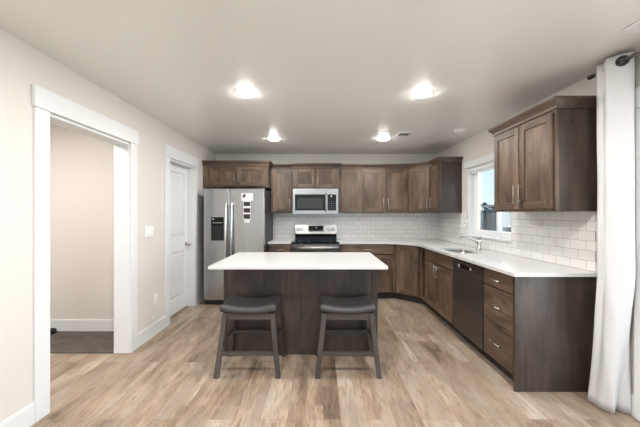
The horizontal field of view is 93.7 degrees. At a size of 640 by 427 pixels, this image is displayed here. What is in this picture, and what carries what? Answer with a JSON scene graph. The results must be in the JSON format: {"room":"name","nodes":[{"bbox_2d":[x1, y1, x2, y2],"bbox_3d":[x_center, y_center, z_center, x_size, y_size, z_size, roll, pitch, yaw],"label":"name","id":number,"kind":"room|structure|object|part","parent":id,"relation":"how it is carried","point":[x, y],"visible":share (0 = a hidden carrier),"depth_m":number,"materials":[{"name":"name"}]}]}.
{"room":"kitchen","nodes":[
{"label":"kitchen","id":0,"kind":"room"},
{"bbox_2d":[50,123,113,319],"bbox_3d":[-2.830,0.134,3.509,1.638,2.440,0.103,0,0,0],"label":"wall","id":1,"kind":"structure","parent":0,"point":[81,166],"depth_m":3.46,"materials":[{"name":"beige paint"}]},
{"bbox_2d":[50,320,113,330],"bbox_3d":[-2.821,1.275,3.449,1.617,0.132,0.016,0,0,0],"label":"baseboard","id":2,"kind":"structure","parent":1,"relation":"attached to","point":[60,325],"depth_m":3.44,"materials":[{"name":"white paint"}]},
{"bbox_2d":[0,28,215,421],"bbox_3d":[-1.937,0.134,1.195,0.147,2.440,8.390,0,0,0],"label":"wall","id":3,"kind":"structure","parent":0,"point":[22,65],"depth_m":1.93,"materials":[{"name":"beige paint"}]},
{"bbox_2d":[0,401,34,426],"bbox_3d":[-1.855,1.282,-0.517,0.014,0.145,4.926,0,0,0],"label":"baseboard","id":4,"kind":"structure","parent":3,"relation":"attached to","point":[24,417],"depth_m":1.86,"materials":[{"name":"white paint"}]},
{"bbox_2d":[32,84,138,422],"bbox_3d":[-1.924,0.256,2.493,0.172,2.196,1.113,0,0,0],"label":"trim","id":5,"kind":"structure","parent":3,"relation":"attached to","point":[45,102],"depth_m":2.34,"materials":[{"name":"white paint"}]},
{"bbox_2d":[144,226,152,236],"bbox_3d":[-1.856,0.182,3.262,0.012,0.116,0.166,0,0,0],"label":"light switch","id":6,"kind":"object","parent":3,"relation":"attached to","point":[148,230],"visible":1,"depth_m":3.25,"materials":[{"name":"white plastic"}]},
{"bbox_2d":[138,316,165,346],"bbox_3d":[-1.855,1.282,3.315,0.014,0.145,0.552,0,0,0],"label":"baseboard","id":7,"kind":"structure","parent":3,"relation":"attached to","point":[144,335],"depth_m":3.29,"materials":[{"name":"white paint"}]},
{"bbox_2d":[154,292,157,303],"bbox_3d":[-1.858,0.948,3.400,0.008,0.116,0.072,0,0,0],"label":"wall outlet","id":8,"kind":"object","parent":3,"relation":"attached to","point":[155,294],"visible":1,"depth_m":3.39,"materials":[{"name":"white plastic"}]},
{"bbox_2d":[170,163,190,316],"bbox_3d":[-1.931,0.331,4.065,0.110,2.011,0.708,0,0,0],"label":"door","id":9,"kind":"structure","parent":3,"relation":"in","point":[178,243],"depth_m":4.14,"materials":[{"name":"white paint"}]},
{"bbox_2d":[164,144,198,326],"bbox_3d":[-1.924,0.256,4.065,0.172,2.196,0.968,0,0,0],"label":"trim","id":10,"kind":"structure","parent":3,"relation":"attached to","point":[169,152],"depth_m":4.42,"materials":[{"name":"white paint"}]},
{"bbox_2d":[198,290,203,302],"bbox_3d":[-1.855,1.282,4.955,0.014,0.145,0.831,0,0,0],"label":"baseboard","id":11,"kind":"structure","parent":3,"relation":"attached to","point":[201,294],"depth_m":4.65,"materials":[{"name":"white paint"}]},
{"bbox_2d":[0,0,639,153],"bbox_3d":[-0.770,-1.146,1.195,6.060,0.120,8.690,0,0,0],"label":"ceiling","id":12,"kind":"structure","parent":0,"point":[325,76],"depth_m":2.05,"materials":[{"name":"paint"}]},
{"bbox_2d":[235,89,255,97],"bbox_3d":[-0.668,-1.076,2.690,0.184,0.018,0.184,0,0,0],"label":"recessed light","id":13,"kind":"object","parent":12,"relation":"in","point":[245,93],"visible":1,"depth_m":2.66,"materials":[{"name":"white plastic"}]},
{"bbox_2d":[268,137,279,140],"bbox_3d":[-0.657,-1.076,4.287,0.184,0.018,0.184,0,0,0],"label":"recessed light","id":14,"kind":"object","parent":12,"relation":"in","point":[269,138],"visible":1,"depth_m":4.24,"materials":[{"name":"white plastic"}]},
{"bbox_2d":[377,137,389,140],"bbox_3d":[0.907,-1.076,4.287,0.184,0.018,0.184,0,0,0],"label":"recessed light","id":15,"kind":"object","parent":12,"relation":"in","point":[379,138],"visible":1,"depth_m":4.25,"materials":[{"name":"white plastic"}]},
{"bbox_2d":[396,132,411,135],"bbox_3d":[1.130,-1.081,4.050,0.180,0.008,0.180,0,0,0],"label":"ceiling vent","id":16,"kind":"object","parent":12,"relation":"in","point":[399,133],"visible":1,"depth_m":4.03,"materials":[{"name":"white plastic"}]},
{"bbox_2d":[411,89,432,97],"bbox_3d":[0.915,-1.076,2.690,0.184,0.018,0.184,0,0,0],"label":"recessed light","id":17,"kind":"object","parent":12,"relation":"in","point":[421,93],"visible":1,"depth_m":2.66,"materials":[{"name":"white plastic"}]},
{"bbox_2d":[454,128,466,132],"bbox_3d":[1.800,-1.070,3.856,0.150,0.030,0.150,0,0,0],"label":"smoke detector","id":18,"kind":"object","parent":12,"relation":"attached to","point":[461,130],"visible":1,"depth_m":3.82,"materials":[{"name":"white plastic"}]},
{"bbox_2d":[620,19,639,32],"bbox_3d":[1.873,-1.081,1.600,0.194,0.008,0.360,0,0,0],"label":"ceiling vent","id":19,"kind":"object","parent":12,"relation":"in","point":[635,27],"visible":1,"depth_m":1.74,"materials":[{"name":"white plastic"}]},
{"bbox_2d":[216,154,436,238],"bbox_3d":[-0.770,0.134,5.465,6.060,2.440,0.150,0,0,0],"label":"wall","id":20,"kind":"structure","parent":0,"point":[274,158],"depth_m":5.39,"materials":[{"name":"beige paint"}]},
{"bbox_2d":[202,160,272,190],"bbox_3d":[-1.320,-0.641,5.050,1.080,0.420,0.678,0,0,0],"label":"upper cabinet","id":21,"kind":"object","parent":20,"relation":"attached to","point":[217,174],"visible":1,"depth_m":4.75,"materials":[{"name":"brown wood"}]},
{"bbox_3d":[-1.550,-0.602,4.754,0.447,0.301,0.020,0,0,0],"label":"door","id":22,"kind":"part","parent":21,"relation":"part of","materials":[{"name":"brown wood"}]},
{"bbox_3d":[-1.320,-0.811,4.887,1.079,0.080,0.336,0,0,0],"label":"crown moulding","id":23,"kind":"part","parent":21,"relation":"part of","materials":[{"name":"brown wood"}]},
{"bbox_3d":[-1.097,-0.602,4.754,0.447,0.301,0.020,0,0,0],"label":"door","id":24,"kind":"part","parent":21,"relation":"part of","materials":[{"name":"brown wood"}]},
{"bbox_2d":[271,164,292,212],"bbox_3d":[-0.640,-0.439,5.198,0.368,0.825,0.383,0,0,0],"label":"upper cabinet","id":25,"kind":"object","parent":20,"relation":"attached to","point":[281,174],"visible":0.98,"depth_m":5.05,"materials":[{"name":"brown wood"}]},
{"bbox_3d":[-0.640,-0.811,5.037,0.367,0.080,0.046,0,0,0],"label":"crown moulding","id":26,"kind":"part","parent":25,"relation":"part of","materials":[{"name":"brown wood"}]},
{"bbox_2d":[290,163,340,188],"bbox_3d":[-0.075,-0.641,5.173,0.849,0.420,0.433,0,0,0],"label":"upper cabinet","id":27,"kind":"object","parent":20,"relation":"attached to","point":[305,175],"visible":0.99,"depth_m":4.99,"materials":[{"name":"brown wood"}]},
{"bbox_3d":[-0.248,-0.602,4.999,0.323,0.301,0.020,0,0,0],"label":"door","id":28,"kind":"part","parent":27,"relation":"part of","materials":[{"name":"brown wood"}]},
{"bbox_2d":[293,189,337,213],"bbox_3d":[-0.075,-0.217,5.156,0.752,0.424,0.461,0,0,0],"label":"microwave oven","id":29,"kind":"object","parent":27,"relation":"attached to","point":[305,201],"visible":1,"depth_m":4.98,"materials":[{"name":"silver metal"}]},
{"bbox_3d":[0.097,-0.199,4.952,0.023,0.304,0.053,0,0,0],"label":"handle","id":30,"kind":"part","parent":29,"relation":"part of","materials":[{"name":"silver metal"}]},
{"bbox_3d":[0.203,-0.218,4.995,0.196,0.421,0.039,0,0,0],"label":"control panel","id":31,"kind":"part","parent":29,"relation":"part of","materials":[{"name":"silver metal"}]},
{"bbox_3d":[-0.075,-0.811,5.012,0.849,0.080,0.096,0,0,0],"label":"crown moulding","id":32,"kind":"part","parent":27,"relation":"part of","materials":[{"name":"brown wood"}]},
{"bbox_3d":[0.099,-0.602,4.999,0.323,0.301,0.020,0,0,0],"label":"door","id":33,"kind":"part","parent":27,"relation":"part of","materials":[{"name":"brown wood"}]},
{"bbox_2d":[338,164,361,212],"bbox_3d":[0.506,-0.439,5.198,0.400,0.825,0.383,0,0,0],"label":"upper cabinet","id":34,"kind":"object","parent":20,"relation":"attached to","point":[349,175],"visible":1,"depth_m":5.05,"materials":[{"name":"brown wood"}]},
{"bbox_3d":[0.517,-0.399,5.049,0.322,0.706,0.020,0,0,0],"label":"door","id":35,"kind":"part","parent":34,"relation":"part of","materials":[{"name":"brown wood"}]},
{"bbox_3d":[0.506,-0.811,5.037,0.399,0.080,0.046,0,0,0],"label":"crown moulding","id":36,"kind":"part","parent":34,"relation":"part of","materials":[{"name":"brown wood"}]},
{"bbox_2d":[275,213,436,238],"bbox_3d":[0.650,0.207,5.385,2.900,0.464,0.008,0,0,0],"label":"tile backsplash","id":37,"kind":"structure","parent":20,"relation":"attached to","point":[348,225],"depth_m":5.38,"materials":[{"name":"white tile"}]},
{"bbox_2d":[362,164,408,212],"bbox_3d":[1.103,-0.439,5.198,0.790,0.825,0.383,0,0,0],"label":"upper cabinet","id":38,"kind":"object","parent":20,"relation":"attached to","point":[385,187],"visible":1,"depth_m":5.05,"materials":[{"name":"brown wood"}]},
{"bbox_3d":[0.912,-0.399,5.049,0.362,0.706,0.020,0,0,0],"label":"door","id":39,"kind":"part","parent":38,"relation":"part of","materials":[{"name":"brown wood"}]},
{"bbox_3d":[1.103,-0.811,5.037,0.789,0.080,0.046,0,0,0],"label":"crown moulding","id":40,"kind":"part","parent":38,"relation":"part of","materials":[{"name":"brown wood"}]},
{"bbox_3d":[1.294,-0.399,5.049,0.362,0.706,0.020,0,0,0],"label":"door","id":41,"kind":"part","parent":38,"relation":"part of","materials":[{"name":"brown wood"}]},
{"bbox_2d":[409,161,431,212],"bbox_3d":[1.788,-0.439,5.068,0.640,0.825,0.640,0,0,0],"label":"upper cabinet","id":42,"kind":"object","parent":20,"relation":"attached to","point":[419,172],"visible":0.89,"depth_m":4.90,"materials":[{"name":"brown wood"}]},
{"bbox_3d":[1.623,-0.811,4.904,0.046,0.080,0.395,0,0,-45],"label":"crown moulding","id":43,"kind":"part","parent":42,"relation":"part of","materials":[{"name":"brown wood"}]},
{"bbox_2d":[30,298,639,426],"bbox_3d":[-0.770,1.414,1.195,6.060,0.120,8.690,0,0,0],"label":"floor","id":44,"kind":"structure","parent":0,"point":[432,376],"depth_m":2.31,"materials":[{"name":"brown wood"}]},
{"bbox_2d":[50,331,113,353],"bbox_3d":[-2.806,1.348,3.188,1.588,0.012,0.536,0,0,0],"label":"floor","id":45,"kind":"structure","parent":44,"relation":"on","point":[61,342],"depth_m":3.15,"materials":[{"name":"brown wood"}]},
{"bbox_2d":[50,328,56,334],"bbox_3d":[-3.051,1.296,3.300,0.088,0.090,0.277,0,0,13],"label":"shoe","id":46,"kind":"object","parent":45,"relation":"on","point":[52,330],"visible":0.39,"depth_m":3.37,"materials":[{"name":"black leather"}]},
{"bbox_2d":[204,188,272,303],"bbox_3d":[-1.284,0.475,4.865,0.903,1.757,0.939,0,0,0],"label":"refrigerator","id":47,"kind":"object","parent":44,"relation":"on","point":[226,234],"visible":0.77,"depth_m":4.47,"materials":[{"name":"silver metal"}]},
{"bbox_3d":[-1.542,0.446,4.515,0.385,1.667,0.080,0,0,0],"label":"freezer door","id":48,"kind":"part","parent":47,"relation":"part of","materials":[{"name":"silver metal"}]},
{"bbox_3d":[-1.389,0.279,4.436,0.035,0.950,0.080,0,0,0],"label":"handle","id":49,"kind":"part","parent":47,"relation":"part of","materials":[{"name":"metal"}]},
{"bbox_3d":[-1.305,0.279,4.436,0.035,0.950,0.080,0,0,0],"label":"handle","id":50,"kind":"part","parent":47,"relation":"part of","materials":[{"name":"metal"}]},
{"bbox_2d":[241,193,252,222],"bbox_3d":[-1.087,-0.100,4.474,0.174,0.441,0.001,0,0,0],"label":"paper tag","id":51,"kind":"object","parent":47,"relation":"attached to","point":[246,198],"visible":1,"depth_m":4.47,"materials":[{"name":"white paper"}]},
{"bbox_3d":[-1.088,0.446,4.515,0.512,1.667,0.080,0,0,0],"label":"door","id":52,"kind":"part","parent":47,"relation":"part of","materials":[{"name":"silver metal"}]},
{"bbox_2d":[213,295,285,378],"bbox_3d":[-0.604,1.054,2.680,0.551,0.599,0.418,0,0,0],"label":"stool","id":53,"kind":"object","parent":44,"relation":"on","point":[235,307],"visible":1,"depth_m":2.54,"materials":[{"name":"grey wood"}]},
{"bbox_3d":[-0.830,1.095,2.522,0.055,0.519,0.138,0,0,38],"label":"leg","id":54,"kind":"part","parent":53,"relation":"part of","materials":[{"name":"grey wood"}]},
{"bbox_3d":[-0.830,1.095,2.838,0.055,0.519,0.138,0,0,-38],"label":"leg","id":55,"kind":"part","parent":53,"relation":"part of","materials":[{"name":"grey wood"}]},
{"bbox_3d":[-0.604,0.795,2.680,0.470,0.080,0.330,0,0,0],"label":"seat","id":56,"kind":"part","parent":53,"relation":"part of","materials":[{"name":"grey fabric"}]},
{"bbox_3d":[-0.378,1.095,2.522,0.055,0.519,0.138,0,0,-38],"label":"leg","id":57,"kind":"part","parent":53,"relation":"part of","materials":[{"name":"grey wood"}]},
{"bbox_3d":[-0.378,1.095,2.838,0.055,0.519,0.138,0,0,38],"label":"leg","id":58,"kind":"part","parent":53,"relation":"part of","materials":[{"name":"grey wood"}]},
{"bbox_2d":[268,244,291,251],"bbox_3d":[-0.642,0.912,5.057,0.368,0.884,0.662,0,0,0],"label":"base cabinet","id":59,"kind":"object","parent":44,"relation":"on","point":[271,247],"visible":0.23,"depth_m":4.76,"materials":[{"name":"brown wood"}]},
{"bbox_2d":[268,239,293,243],"bbox_3d":[-0.642,0.454,5.057,0.372,0.028,0.644,0,0,0],"label":"countertop","id":60,"kind":"structure","parent":59,"relation":"on","point":[274,241],"depth_m":4.89,"materials":[{"name":"white stone"}]},
{"bbox_2d":[224,269,376,354],"bbox_3d":[-0.188,0.912,3.185,1.485,0.884,0.580,0,0,0],"label":"kitchen island","id":61,"kind":"object","parent":44,"relation":"on","point":[300,291],"visible":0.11,"depth_m":2.90,"materials":[{"name":"brown wood"}]},
{"bbox_3d":[-0.914,0.912,2.920,0.031,0.884,0.050,0,0,0],"label":"corner post","id":62,"kind":"part","parent":61,"relation":"part of","materials":[{"name":"brown wood"}]},
{"bbox_3d":[-0.544,0.912,2.903,0.707,0.883,0.010,0,0,0],"label":"panel","id":63,"kind":"part","parent":61,"relation":"part of","materials":[{"name":"brown wood"}]},
{"bbox_2d":[208,252,387,268],"bbox_3d":[-0.187,0.454,3.025,1.532,0.028,0.950,0,0,0],"label":"island countertop","id":64,"kind":"structure","parent":61,"relation":"on","point":[240,260],"depth_m":2.81,"materials":[{"name":"white stone"}]},
{"bbox_3d":[0.152,0.912,2.903,0.682,0.883,0.010,0,0,0],"label":"panel","id":65,"kind":"part","parent":61,"relation":"part of","materials":[{"name":"brown wood"}]},
{"bbox_3d":[0.524,0.912,2.920,0.061,0.884,0.050,0,0,0],"label":"corner post","id":66,"kind":"part","parent":61,"relation":"part of","materials":[{"name":"brown wood"}]},
{"bbox_2d":[291,225,338,251],"bbox_3d":[-0.074,0.768,5.022,0.757,1.172,0.710,0,0,0],"label":"electric range","id":67,"kind":"object","parent":44,"relation":"on","point":[308,238],"visible":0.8,"depth_m":5.23,"materials":[{"name":"silver metal"}]},
{"bbox_3d":[-0.074,0.522,4.700,0.741,0.052,0.067,0,0,0],"label":"handle","id":68,"kind":"part","parent":67,"relation":"part of","materials":[{"name":"silver metal"}]},
{"bbox_2d":[291,239,338,242],"bbox_3d":[-0.074,0.447,5.016,0.757,0.022,0.567,0,0,0],"label":"cooktop","id":69,"kind":"object","parent":67,"relation":"in","point":[295,240],"depth_m":4.84,"materials":[{"name":"black glass"}]},
{"bbox_3d":[-0.074,0.789,4.753,0.749,0.640,0.042,0,0,0],"label":"oven door","id":70,"kind":"part","parent":67,"relation":"part of","materials":[{"name":"silver metal"}]},
{"bbox_2d":[315,295,381,378],"bbox_3d":[0.236,1.054,2.680,0.551,0.599,0.418,0,0,0],"label":"stool","id":71,"kind":"object","parent":44,"relation":"on","point":[361,307],"visible":1,"depth_m":2.53,"materials":[{"name":"grey wood"}]},
{"bbox_3d":[0.010,1.095,2.838,0.055,0.519,0.138,0,0,-38],"label":"leg","id":72,"kind":"part","parent":71,"relation":"part of","materials":[{"name":"grey wood"}]},
{"bbox_3d":[0.009,1.095,2.522,0.096,0.519,0.102,0,0,0],"label":"leg","id":73,"kind":"part","parent":71,"relation":"part of","materials":[{"name":"grey wood"}]},
{"bbox_3d":[0.236,0.795,2.680,0.470,0.080,0.330,0,0,0],"label":"seat","id":74,"kind":"part","parent":71,"relation":"part of","materials":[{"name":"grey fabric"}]},
{"bbox_3d":[0.462,1.095,2.838,0.055,0.519,0.138,0,0,38],"label":"leg","id":75,"kind":"part","parent":71,"relation":"part of","materials":[{"name":"grey wood"}]},
{"bbox_3d":[0.462,1.095,2.522,0.055,0.519,0.138,0,0,-38],"label":"leg","id":76,"kind":"part","parent":71,"relation":"part of","materials":[{"name":"grey wood"}]},
{"bbox_2d":[339,244,394,297],"bbox_3d":[0.751,0.912,5.057,0.885,0.884,0.662,0,0,0],"label":"base cabinet","id":77,"kind":"object","parent":44,"relation":"on","point":[385,253],"visible":0.38,"depth_m":4.76,"materials":[{"name":"brown wood"}]},
{"bbox_3d":[0.751,0.556,4.769,0.825,0.145,0.020,0,0,0],"label":"drawer","id":78,"kind":"part","parent":77,"relation":"part of","materials":[{"name":"brown wood"}]},
{"bbox_3d":[0.960,0.937,4.769,0.408,0.590,0.020,0,0,0],"label":"door","id":79,"kind":"part","parent":77,"relation":"part of","materials":[{"name":"brown wood"}]},
{"bbox_2d":[394,244,424,304],"bbox_3d":[1.652,0.912,4.931,0.910,0.884,0.913,0,0,0],"label":"base cabinet","id":80,"kind":"object","parent":44,"relation":"on","point":[407,257],"visible":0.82,"depth_m":4.62,"materials":[{"name":"brown wood"}]},
{"bbox_3d":[1.344,0.857,4.619,0.372,0.750,0.020,0,0,45],"label":"door","id":81,"kind":"part","parent":80,"relation":"part of","materials":[{"name":"brown wood"}]},
{"bbox_2d":[337,239,596,276],"bbox_3d":[1.203,0.454,3.815,1.794,0.028,3.130,0,0,0],"label":"countertop","id":82,"kind":"structure","parent":80,"relation":"on","point":[512,265],"depth_m":2.93,"materials":[{"name":"white stone"}]},
{"bbox_2d":[446,250,473,252],"bbox_3d":[1.720,0.561,3.690,0.394,0.182,0.604,0,0,0],"label":"sink","id":83,"kind":"object","parent":82,"relation":"in","point":[453,251],"visible":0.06,"depth_m":3.97,"materials":[{"name":"metal"}]},
{"bbox_2d":[459,236,481,249],"bbox_3d":[1.861,0.352,3.697,0.282,0.175,0.106,0,0,0],"label":"faucet","id":84,"kind":"object","parent":82,"relation":"on","point":[478,241],"visible":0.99,"depth_m":3.71,"materials":[{"name":"silver metal"}]},
{"bbox_3d":[1.845,0.315,3.720,0.249,0.101,0.026,0,0,0],"label":"spout","id":85,"kind":"part","parent":84,"relation":"part of","materials":[{"name":"silver metal"}]},
{"bbox_2d":[421,247,460,335],"bbox_3d":[1.781,0.912,3.905,0.655,0.884,1.134,0,0,0],"label":"base cabinet","id":86,"kind":"object","parent":44,"relation":"on","point":[437,269],"visible":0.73,"depth_m":3.76,"materials":[{"name":"brown wood"}]},
{"bbox_3d":[1.496,0.937,4.036,0.020,0.590,0.448,0,0,0],"label":"door","id":87,"kind":"part","parent":86,"relation":"part of","materials":[{"name":"brown wood"}]},
{"bbox_3d":[1.496,0.556,3.808,0.020,0.145,0.905,0,0,0],"label":"false drawer","id":88,"kind":"part","parent":86,"relation":"part of","materials":[{"name":"brown wood"}]},
{"bbox_3d":[1.496,0.937,3.580,0.020,0.590,0.448,0,0,0],"label":"door","id":89,"kind":"part","parent":86,"relation":"part of","materials":[{"name":"brown wood"}]},
{"bbox_2d":[453,258,492,362],"bbox_3d":[1.782,0.920,3.035,0.610,0.868,0.594,0,0,0],"label":"dishwasher","id":90,"kind":"object","parent":44,"relation":"on","point":[469,283],"visible":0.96,"depth_m":2.97,"materials":[{"name":"black metal"}]},
{"bbox_3d":[1.495,0.907,3.038,0.032,0.657,0.576,0,0,0],"label":"door","id":91,"kind":"part","parent":90,"relation":"part of","materials":[{"name":"black metal"}]},
{"bbox_3d":[1.494,0.535,3.038,0.034,0.082,0.576,0,0,0],"label":"control panel","id":92,"kind":"part","parent":90,"relation":"part of","materials":[{"name":"black metal"}]},
{"bbox_3d":[1.495,0.866,2.746,0.032,0.740,0.006,0,0,0],"label":"edge trim","id":93,"kind":"part","parent":90,"relation":"part of","materials":[{"name":"black metal"}]},
{"bbox_2d":[484,268,595,391],"bbox_3d":[1.781,0.912,2.510,0.655,0.884,0.445,0,0,0],"label":"base cabinet","id":94,"kind":"object","parent":44,"relation":"on","point":[538,331],"visible":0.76,"depth_m":2.29,"materials":[{"name":"brown wood"}]},
{"bbox_3d":[1.496,1.081,2.520,0.020,0.309,0.412,0,0,0],"label":"drawer","id":95,"kind":"part","parent":94,"relation":"part of","materials":[{"name":"brown wood"}]},
{"bbox_3d":[1.496,0.773,2.520,0.020,0.290,0.412,0,0,0],"label":"drawer","id":96,"kind":"part","parent":94,"relation":"part of","materials":[{"name":"brown wood"}]},
{"bbox_3d":[1.496,0.550,2.520,0.020,0.137,0.412,0,0,0],"label":"drawer","id":97,"kind":"part","parent":94,"relation":"part of","materials":[{"name":"brown wood"}]},
{"bbox_3d":[1.797,0.912,2.297,0.622,0.884,0.020,0,0,0],"label":"panel","id":98,"kind":"part","parent":94,"relation":"part of","materials":[{"name":"brown wood"}]},
{"bbox_2d":[437,55,639,393],"bbox_3d":[2.185,0.134,1.195,0.150,2.440,8.390,0,0,0],"label":"wall","id":99,"kind":"structure","parent":0,"point":[481,144],"depth_m":3.69,"materials":[{"name":"beige paint"}]},
{"bbox_2d":[429,157,462,212],"bbox_3d":[1.918,-0.439,4.595,0.383,0.825,0.366,0,0,0],"label":"upper cabinet","id":100,"kind":"object","parent":99,"relation":"attached to","point":[446,172],"visible":1,"depth_m":4.46,"materials":[{"name":"brown wood"}]},
{"bbox_3d":[1.769,-0.399,4.615,0.020,0.706,0.275,0,0,0],"label":"door","id":101,"kind":"part","parent":100,"relation":"part of","materials":[{"name":"brown wood"}]},
{"bbox_3d":[1.921,-0.811,4.595,0.373,0.080,0.366,0,0,0],"label":"crown moulding","id":102,"kind":"part","parent":100,"relation":"part of","materials":[{"name":"brown wood"}]},
{"bbox_2d":[464,153,512,241],"bbox_3d":[2.167,-0.221,3.792,0.182,1.045,1.139,0,0,0],"label":"window","id":103,"kind":"structure","parent":99,"relation":"in","point":[483,220],"depth_m":4.01,"materials":[{"name":"white paint"}]},
{"bbox_3d":[2.099,-0.701,3.792,0.021,0.085,1.139,0,0,0],"label":"head casing","id":104,"kind":"part","parent":103,"relation":"part of","materials":[{"name":"white paint"}]},
{"bbox_2d":[469,162,493,173],"bbox_3d":[2.155,-0.610,3.792,0.060,0.072,0.957,0,0,0],"label":"window blind","id":105,"kind":"object","parent":103,"relation":"attached to","point":[489,166],"visible":0.62,"depth_m":3.93,"materials":[{"name":"white plastic"}]},
{"bbox_3d":[2.211,-0.182,3.960,0.006,0.790,0.450,0,0,0],"label":"glass pane","id":106,"kind":"part","parent":103,"relation":"part of","materials":[{"name":"clear glass"}]},
{"bbox_3d":[2.211,-0.182,3.960,0.026,0.866,0.526,0,0,0],"label":"sash","id":107,"kind":"part","parent":103,"relation":"part of","materials":[{"name":"white plastic"}]},
{"bbox_3d":[2.143,0.292,3.792,0.134,0.020,1.049,0,0,0],"label":"sill","id":108,"kind":"part","parent":103,"relation":"part of","materials":[{"name":"white paint"}]},
{"bbox_3d":[2.225,-0.182,3.792,0.061,0.928,0.965,0,0,0],"label":"frame","id":109,"kind":"part","parent":103,"relation":"part of","materials":[{"name":"white plastic"}]},
{"bbox_3d":[2.240,-0.182,3.553,0.026,0.866,0.386,0,0,0],"label":"sash","id":110,"kind":"part","parent":103,"relation":"part of","materials":[{"name":"white plastic"}]},
{"bbox_3d":[2.240,-0.182,3.553,0.006,0.790,0.310,0,0,0],"label":"glass pane","id":111,"kind":"part","parent":103,"relation":"part of","materials":[{"name":"clear glass"}]},
{"bbox_2d":[437,211,595,271],"bbox_3d":[2.105,0.207,3.840,0.008,0.464,3.099,0,0,0],"label":"tile backsplash","id":112,"kind":"structure","parent":99,"relation":"attached to","point":[561,238],"depth_m":2.79,"materials":[{"name":"white tile"}]},
{"bbox_2d":[488,96,596,211],"bbox_3d":[1.920,-0.453,2.662,0.379,0.853,0.891,0,0,0],"label":"upper cabinet","id":113,"kind":"object","parent":99,"relation":"attached to","point":[545,155],"visible":0.99,"depth_m":2.30,"materials":[{"name":"brown wood"}]},
{"bbox_3d":[1.773,-0.413,2.853,0.020,0.734,0.369,0,0,0],"label":"door","id":114,"kind":"part","parent":113,"relation":"part of","materials":[{"name":"brown wood"}]},
{"bbox_3d":[1.747,-0.183,2.698,0.034,0.165,0.009,0,0,0],"label":"handle","id":115,"kind":"part","parent":113,"relation":"part of","materials":[{"name":"silver metal"}]},
{"bbox_3d":[1.773,-0.413,2.471,0.020,0.734,0.369,0,0,0],"label":"door","id":116,"kind":"part","parent":113,"relation":"part of","materials":[{"name":"brown wood"}]},
{"bbox_3d":[1.923,-0.839,2.662,0.369,0.080,0.891,0,0,0],"label":"crown moulding","id":117,"kind":"part","parent":113,"relation":"part of","materials":[{"name":"brown wood"}]},
{"bbox_2d":[587,50,639,79],"bbox_3d":[2.047,-1.014,0.970,0.124,0.044,2.530,0,0,0],"label":"curtain rod","id":118,"kind":"object","parent":99,"relation":"attached to","point":[637,53],"visible":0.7,"depth_m":1.95,"materials":[{"name":"black metal"}]},
{"bbox_2d":[587,51,635,414],"bbox_3d":[2.017,0.144,2.088,0.146,2.409,0.282,0,0,0],"label":"curtain","id":119,"kind":"object","parent":118,"relation":"hanging from","point":[609,389],"visible":0.99,"depth_m":2.02,"materials":[{"name":"white fabric"}]},
{"bbox_2d":[631,393,633,416],"bbox_3d":[2.102,1.282,2.134,0.014,0.145,0.272,0,0,0],"label":"baseboard","id":120,"kind":"structure","parent":99,"relation":"attached to","point":[632,395],"depth_m":2.01,"materials":[{"name":"white paint"}]},
{"bbox_2d":[634,87,639,420],"bbox_3d":[2.152,0.259,0.975,0.135,2.190,2.070,0,0,0],"label":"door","id":121,"kind":"structure","parent":99,"relation":"in","point":[637,90],"depth_m":1.98,"materials":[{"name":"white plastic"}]}
]}

